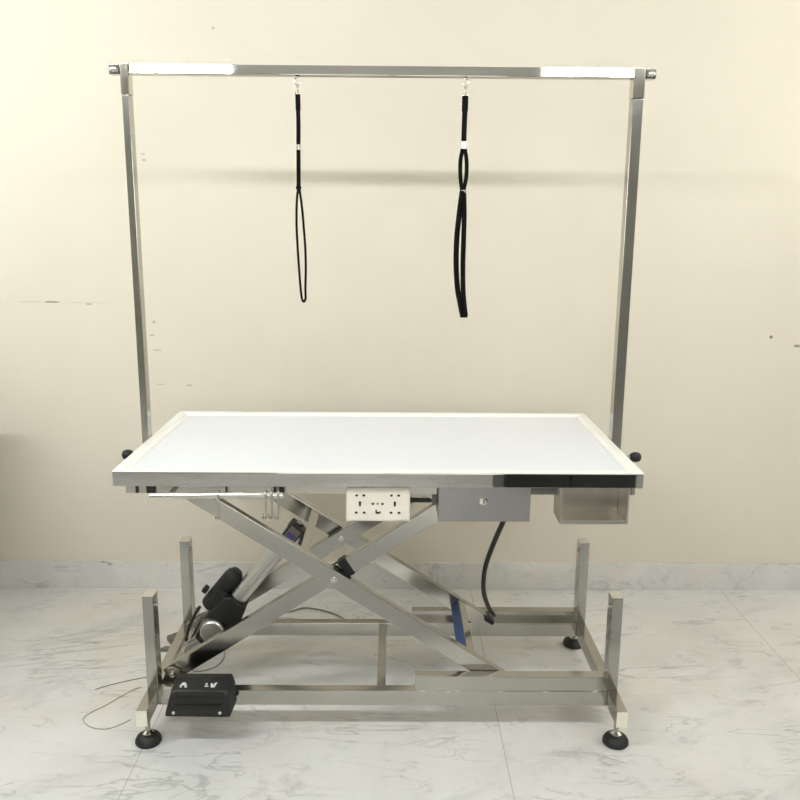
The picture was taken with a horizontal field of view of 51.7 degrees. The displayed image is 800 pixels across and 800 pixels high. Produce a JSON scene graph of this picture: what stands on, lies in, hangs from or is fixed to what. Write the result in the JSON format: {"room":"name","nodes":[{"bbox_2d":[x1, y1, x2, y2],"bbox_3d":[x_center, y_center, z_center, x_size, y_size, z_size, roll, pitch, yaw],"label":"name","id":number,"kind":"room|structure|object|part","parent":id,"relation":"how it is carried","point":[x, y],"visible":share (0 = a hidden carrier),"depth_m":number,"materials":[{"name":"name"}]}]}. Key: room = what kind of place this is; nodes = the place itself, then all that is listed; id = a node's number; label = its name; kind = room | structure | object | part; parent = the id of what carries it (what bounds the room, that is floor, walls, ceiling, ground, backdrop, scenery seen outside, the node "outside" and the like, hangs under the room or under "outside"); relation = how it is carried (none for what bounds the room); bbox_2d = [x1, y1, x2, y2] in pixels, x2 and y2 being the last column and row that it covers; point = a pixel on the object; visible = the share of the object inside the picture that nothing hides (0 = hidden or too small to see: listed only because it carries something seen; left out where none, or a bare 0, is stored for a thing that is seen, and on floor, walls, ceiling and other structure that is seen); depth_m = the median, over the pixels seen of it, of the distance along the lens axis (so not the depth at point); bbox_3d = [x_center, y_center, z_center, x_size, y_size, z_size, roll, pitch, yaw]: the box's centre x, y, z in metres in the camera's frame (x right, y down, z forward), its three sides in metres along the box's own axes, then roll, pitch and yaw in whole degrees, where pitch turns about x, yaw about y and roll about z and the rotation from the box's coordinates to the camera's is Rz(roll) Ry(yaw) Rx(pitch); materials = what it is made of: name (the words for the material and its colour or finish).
{"room":"pet grooming room","nodes":[
{"label":"pet grooming room","id":0,"kind":"room"},
{"bbox_2d":[0,0,799,563],"bbox_3d":[0.006,-0.501,2.845,4.600,2.420,0.100,0,12,0],"label":"wall","id":1,"kind":"structure","parent":0,"point":[711,408],"depth_m":2.79,"materials":[{"name":"beige paint"}]},
{"bbox_2d":[0,560,799,589],"bbox_3d":[-0.001,0.644,3.031,4.400,0.102,0.011,0,12,0],"label":"baseboard","id":2,"kind":"structure","parent":1,"relation":"attached to","point":[49,574],"depth_m":3.03,"materials":[{"name":"stone"}]},
{"bbox_2d":[0,587,799,799],"bbox_3d":[0.016,1.299,0.486,4.600,0.120,5.463,0,12,0],"label":"floor","id":3,"kind":"structure","parent":0,"point":[708,687],"depth_m":2.25,"materials":[{"name":"stone"}]},
{"bbox_2d":[83,687,140,729],"bbox_3d":[-0.763,0.851,2.270,0.117,0.002,0.204,9,15,34],"label":"wire","id":4,"kind":"object","parent":3,"relation":"on","point":[139,687],"visible":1,"depth_m":2.24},
{"bbox_2d":[95,651,224,689],"bbox_3d":[-0.691,0.815,2.443,0.394,0.002,0.076,-7,14,-33],"label":"wire","id":5,"kind":"object","parent":3,"relation":"on","point":[224,651],"visible":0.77,"depth_m":2.43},
{"bbox_2d":[161,632,177,651],"bbox_3d":[-0.721,0.768,2.624,0.059,0.018,0.105,2,12,6],"label":"plug","id":6,"kind":"object","parent":3,"relation":"on","point":[170,638],"visible":0.32,"depth_m":2.62,"materials":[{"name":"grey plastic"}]},
{"bbox_2d":[109,63,655,749],"bbox_3d":[-0.048,-0.015,2.301,1.415,1.696,0.827,0,12,0],"label":"table","id":7,"kind":"object","parent":3,"relation":"on","point":[470,466],"visible":1,"depth_m":2.16,"materials":[{"name":"silver metal"}]},
{"bbox_3d":[-0.740,0.148,2.244,0.031,0.028,0.028,0,12,0],"label":"clamp knob","id":8,"kind":"part","parent":7,"relation":"part of","materials":[{"name":"black plastic"}]},
{"bbox_3d":[-0.684,-0.304,2.157,0.019,0.932,0.033,0,12,0],"label":"arm post","id":9,"kind":"part","parent":7,"relation":"part of","materials":[{"name":"metal"}]},
{"bbox_3d":[-0.649,0.834,2.121,0.031,0.047,0.031,0,12,0],"label":"stem","id":10,"kind":"part","parent":7,"relation":"part of","materials":[{"name":"metal"}]},
{"bbox_3d":[-0.648,0.627,2.158,0.028,0.258,0.043,0,12,0],"label":"stub post","id":11,"kind":"part","parent":7,"relation":"part of","materials":[{"name":"metal"}]},
{"bbox_3d":[-0.651,0.549,2.527,0.028,0.258,0.043,0,12,0],"label":"stub post","id":12,"kind":"part","parent":7,"relation":"part of","materials":[{"name":"metal"}]},
{"bbox_2d":[164,673,236,716],"bbox_3d":[-0.520,0.751,2.127,0.189,0.079,0.112,0,12,0],"label":"foot pedal","id":13,"kind":"object","parent":7,"relation":"attached to","point":[191,694],"visible":1,"depth_m":2.08,"materials":[{"name":"black plastic"}]},
{"bbox_2d":[214,490,219,519],"bbox_3d":[-0.429,0.246,1.939,0.014,0.070,0.023,0,12,0],"label":"hook","id":14,"kind":"object","parent":7,"relation":"hanging from","point":[218,491],"visible":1,"depth_m":1.93,"materials":[{"name":"metal"}]},
{"bbox_3d":[-0.502,0.534,2.331,0.116,0.130,0.053,0,12,0],"label":"motor","id":15,"kind":"part","parent":7,"relation":"part of","materials":[{"name":"black plastic"}]},
{"bbox_2d":[261,490,266,519],"bbox_3d":[-0.318,0.245,1.940,0.014,0.070,0.023,0,12,0],"label":"hook","id":16,"kind":"object","parent":7,"relation":"hanging from","point":[263,518],"visible":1,"depth_m":1.93,"materials":[{"name":"silver metal"}]},
{"bbox_2d":[268,490,273,519],"bbox_3d":[-0.304,0.245,1.940,0.014,0.070,0.023,0,12,0],"label":"hook","id":17,"kind":"object","parent":7,"relation":"hanging from","point":[272,491],"visible":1,"depth_m":1.93,"materials":[{"name":"silver metal"}]},
{"bbox_2d":[274,490,279,519],"bbox_3d":[-0.289,0.245,1.940,0.014,0.070,0.023,0,12,0],"label":"hook","id":18,"kind":"object","parent":7,"relation":"hanging from","point":[278,491],"visible":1,"depth_m":1.93,"materials":[{"name":"silver metal"}]},
{"bbox_3d":[-0.284,0.209,1.994,0.748,0.028,0.030,0,12,0],"label":"frame rail","id":19,"kind":"part","parent":7,"relation":"part of","materials":[{"name":"metal"}]},
{"bbox_3d":[-0.277,0.340,2.277,0.021,0.020,0.020,0,12,0],"label":"piston rod","id":20,"kind":"part","parent":7,"relation":"part of","materials":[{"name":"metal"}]},
{"bbox_2d":[294,76,306,302],"bbox_3d":[-0.255,-0.529,2.107,0.028,0.561,0.014,0,12,0],"label":"grooming noose","id":21,"kind":"object","parent":7,"relation":"hanging from","point":[297,96],"visible":1,"depth_m":2.10,"materials":[{"name":"black fabric"}]},
{"bbox_3d":[-0.188,0.466,2.174,0.895,0.602,0.024,0,12,0],"label":"scissor arm","id":22,"kind":"part","parent":7,"relation":"part of","materials":[{"name":"metal"}]},
{"bbox_3d":[-0.189,0.413,2.424,0.895,0.602,0.024,0,12,0],"label":"scissor arm","id":23,"kind":"part","parent":7,"relation":"part of","materials":[{"name":"metal"}]},
{"bbox_3d":[-0.162,0.467,2.144,0.912,0.613,0.024,0,12,0],"label":"scissor arm","id":24,"kind":"part","parent":7,"relation":"part of","materials":[{"name":"metal"}]},
{"bbox_2d":[355,494,365,513],"bbox_3d":[-0.095,0.248,1.965,0.025,0.048,0.002,0,12,0],"label":"power socket","id":25,"kind":"object","parent":7,"relation":"attached to","point":[360,499],"depth_m":1.97,"materials":[{"name":"white plastic"}]},
{"bbox_3d":[-0.052,0.248,1.978,0.153,0.084,0.020,0,12,0],"label":"outlet panel","id":26,"kind":"part","parent":7,"relation":"part of","materials":[{"name":"beige plastic"}]},
{"bbox_3d":[-0.052,0.106,2.244,1.249,0.007,0.628,0,12,0],"label":"edge trim","id":27,"kind":"part","parent":7,"relation":"part of","materials":[{"name":"white plastic"}]},
{"bbox_3d":[-0.052,0.250,1.968,0.145,0.077,0.003,0,12,0],"label":"plate","id":28,"kind":"part","parent":7,"relation":"part of","materials":[{"name":"beige plastic"}]},
{"bbox_3d":[-0.169,0.399,2.451,0.903,0.607,0.024,0,12,0],"label":"scissor arm","id":29,"kind":"part","parent":7,"relation":"part of","materials":[{"name":"metal"}]},
{"bbox_2d":[453,77,468,317],"bbox_3d":[0.161,-0.510,2.114,0.042,0.596,0.016,0,12,0],"label":"grooming noose","id":30,"kind":"object","parent":7,"relation":"hanging from","point":[462,202],"visible":1,"depth_m":2.12,"materials":[{"name":"black fabric"}]},
{"bbox_3d":[0.289,0.663,2.541,0.505,0.041,0.030,0,12,0],"label":"slide rail","id":31,"kind":"part","parent":7,"relation":"part of","materials":[{"name":"metal"}]},
{"bbox_3d":[0.292,0.741,2.176,0.505,0.041,0.029,0,12,0],"label":"slide rail","id":32,"kind":"part","parent":7,"relation":"part of","materials":[{"name":"metal"}]},
{"bbox_3d":[0.348,0.212,1.999,0.071,0.028,0.030,0,12,0],"label":"frame rail","id":33,"kind":"part","parent":7,"relation":"part of","materials":[{"name":"metal"}]},
{"bbox_3d":[0.557,0.555,2.537,0.028,0.258,0.043,0,12,0],"label":"stub post","id":34,"kind":"part","parent":7,"relation":"part of","materials":[{"name":"metal"}]},
{"bbox_2d":[553,488,629,523],"bbox_3d":[0.466,0.244,2.014,0.164,0.094,0.085,0,12,0],"label":"storage box","id":35,"kind":"object","parent":7,"relation":"on","point":[571,505],"depth_m":2.05,"materials":[{"name":"metal"}]},
{"bbox_3d":[0.560,0.634,2.168,0.028,0.258,0.043,0,12,0],"label":"stub post","id":36,"kind":"part","parent":7,"relation":"part of","materials":[{"name":"metal"}]},
{"bbox_3d":[0.559,0.840,2.131,0.031,0.047,0.031,0,12,0],"label":"stem","id":37,"kind":"part","parent":7,"relation":"part of","materials":[{"name":"metal"}]},
{"bbox_3d":[0.590,-0.297,2.168,0.027,0.932,0.033,0,12,0],"label":"arm post","id":38,"kind":"part","parent":7,"relation":"part of","materials":[{"name":"metal"}]},
{"bbox_3d":[0.558,0.213,2.001,0.018,0.028,0.030,0,12,0],"label":"frame rail","id":39,"kind":"part","parent":7,"relation":"part of","materials":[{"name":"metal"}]},
{"bbox_3d":[0.644,0.156,2.256,0.031,0.028,0.028,0,12,0],"label":"clamp knob","id":40,"kind":"part","parent":7,"relation":"part of","materials":[{"name":"black plastic"}]}
]}

